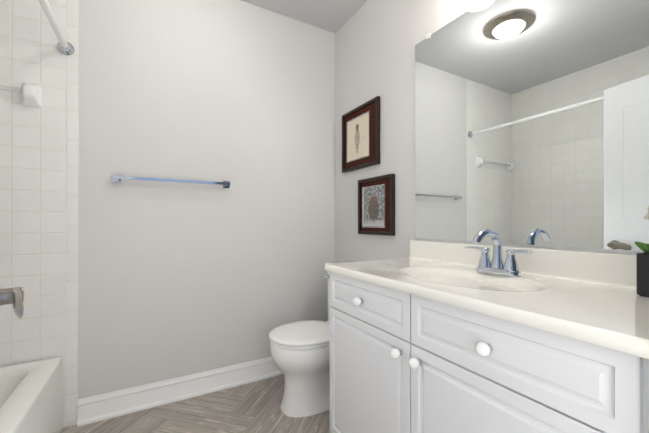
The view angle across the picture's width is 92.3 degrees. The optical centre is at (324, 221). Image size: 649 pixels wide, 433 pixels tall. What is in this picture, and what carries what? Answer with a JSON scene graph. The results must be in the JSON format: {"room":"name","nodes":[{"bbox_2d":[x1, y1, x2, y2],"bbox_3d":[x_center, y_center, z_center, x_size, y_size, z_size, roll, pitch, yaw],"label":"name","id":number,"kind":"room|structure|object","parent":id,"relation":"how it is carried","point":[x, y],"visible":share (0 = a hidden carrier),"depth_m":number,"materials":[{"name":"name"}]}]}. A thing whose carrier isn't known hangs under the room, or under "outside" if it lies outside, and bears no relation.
{"room":"bathroom","nodes":[
{"label":"bathroom","id":0,"kind":"room"},
{"bbox_2d":[0,286,23,317],"bbox_3d":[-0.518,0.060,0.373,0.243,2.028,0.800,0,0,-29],"label":"faucet","id":1,"kind":"object","parent":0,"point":[14,296],"depth_m":0.64,"materials":[{"name":"silver metal"}]},
{"bbox_2d":[61,375,331,432],"bbox_3d":[-0.057,1.088,0.972,1.752,0.002,2.515,0,0,-29],"label":"floor","id":2,"kind":"structure","parent":0,"point":[257,395],"depth_m":1.73,"materials":[{"name":"brown wood"}]},
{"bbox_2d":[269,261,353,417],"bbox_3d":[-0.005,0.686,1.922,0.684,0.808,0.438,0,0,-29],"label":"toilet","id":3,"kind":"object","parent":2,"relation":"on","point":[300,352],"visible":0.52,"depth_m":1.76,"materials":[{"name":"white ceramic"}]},
{"bbox_2d":[325,229,648,432],"bbox_3d":[0.506,0.557,1.117,0.583,1.060,1.100,0,0,-29],"label":"bathroom vanity","id":4,"kind":"object","parent":2,"relation":"on","point":[476,336],"visible":1,"depth_m":0.89,"materials":[{"name":"white wood"}]},
{"bbox_2d":[465,229,533,276],"bbox_3d":[0.615,0.113,1.167,0.172,0.172,0.264,0,0,-29],"label":"faucet","id":5,"kind":"object","parent":4,"relation":"on","point":[486,267],"depth_m":1.18,"materials":[{"name":"silver metal"}]},
{"bbox_2d":[635,207,648,296],"bbox_3d":[0.909,0.016,0.824,0.128,0.364,0.131,0,0,-29],"label":"planter","id":6,"kind":"object","parent":4,"relation":"on","point":[642,266],"visible":0.98,"depth_m":0.83,"materials":[{"name":"grey"}]},
{"bbox_2d":[78,0,334,398],"bbox_3d":[-0.602,-0.203,2.145,1.718,2.586,0.100,0,0,-29],"label":"wall","id":7,"kind":"structure","parent":0,"point":[176,280],"depth_m":1.97,"materials":[{"name":"white paint"}]},
{"bbox_2d":[0,0,78,427],"bbox_3d":[-1.753,-0.204,1.498,0.922,2.586,0.102,0,0,-29],"label":"wall tile","id":8,"kind":"structure","parent":7,"relation":"attached to","point":[39,150],"depth_m":1.61,"materials":[{"name":"white tile"}]},
{"bbox_2d":[0,82,41,107],"bbox_3d":[-1.727,-0.645,1.421,0.654,0.118,0.061,0,0,-29],"label":"towel rail","id":9,"kind":"object","parent":8,"relation":"attached to","point":[31,94],"visible":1,"depth_m":1.56,"materials":[{"name":"white ceramic"}]},
{"bbox_2d":[38,0,74,54],"bbox_3d":[-0.992,-0.921,0.977,0.074,0.074,1.557,0,0,-29],"label":"curtain rod","id":10,"kind":"object","parent":8,"relation":"attached to","point":[64,47],"visible":1,"depth_m":1.49,"materials":[{"name":"white metal"}]},
{"bbox_2d":[112,174,229,187],"bbox_3d":[-0.898,-0.243,1.886,0.646,0.048,0.061,0,0,-29],"label":"towel rail","id":11,"kind":"object","parent":7,"relation":"attached to","point":[116,178],"visible":1,"depth_m":1.83,"materials":[{"name":"silver metal"}]},
{"bbox_2d":[77,357,282,426],"bbox_3d":[-0.613,1.024,2.061,1.616,0.131,0.030,0,0,-29],"label":"baseboard","id":12,"kind":"structure","parent":7,"relation":"attached to","point":[97,408],"depth_m":1.88,"materials":[{"name":"white wood"}]},
{"bbox_2d":[241,0,366,32],"bbox_3d":[-0.455,-1.549,0.944,2.640,0.100,2.345,0,0,-29],"label":"ceiling","id":13,"kind":"structure","parent":0,"point":[334,16],"depth_m":2.20,"materials":[{"name":"paint"}]},
{"bbox_2d":[335,0,634,261],"bbox_3d":[0.677,-0.204,1.519,0.100,2.586,2.245,0,0,-29],"label":"wall","id":14,"kind":"structure","parent":0,"point":[376,41],"depth_m":1.95,"materials":[{"name":"paint"}]},
{"bbox_2d":[342,96,379,172],"bbox_3d":[0.242,-0.582,2.164,0.026,0.428,0.420,0,0,-29],"label":"picture frame","id":15,"kind":"object","parent":14,"relation":"attached to","point":[360,136],"visible":0.98,"depth_m":2.14,"materials":[{"name":"wood"},{"name":"glass"},{"name":"paper"}]},
{"bbox_2d":[358,174,394,235],"bbox_3d":[0.326,-0.100,2.012,0.026,0.370,0.350,0,0,-29],"label":"picture frame","id":16,"kind":"object","parent":14,"relation":"attached to","point":[376,205],"visible":0.98,"depth_m":2.00,"materials":[{"name":"wood"},{"name":"glass"},{"name":"paper"}]},
{"bbox_2d":[415,0,648,254],"bbox_3d":[0.762,-0.442,1.254,0.009,1.083,1.067,0,0,-29],"label":"mirror","id":17,"kind":"object","parent":14,"relation":"attached to","point":[531,123],"visible":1,"depth_m":1.18,"materials":[{"name":"clear glass"}]},
{"bbox_3d":[-0.381,1.128,0.807,2.640,0.078,2.645,0,0,-29],"label":"floor","id":18,"kind":"structure","parent":0,"visible":0},
{"bbox_2d":[0,357,61,432],"bbox_3d":[-1.330,0.895,0.782,0.755,0.384,1.554,0,0,-29],"label":"bathtub","id":19,"kind":"object","parent":18,"relation":"on","point":[30,396],"visible":1,"depth_m":1.40,"materials":[{"name":"white ceramic"}]}
]}

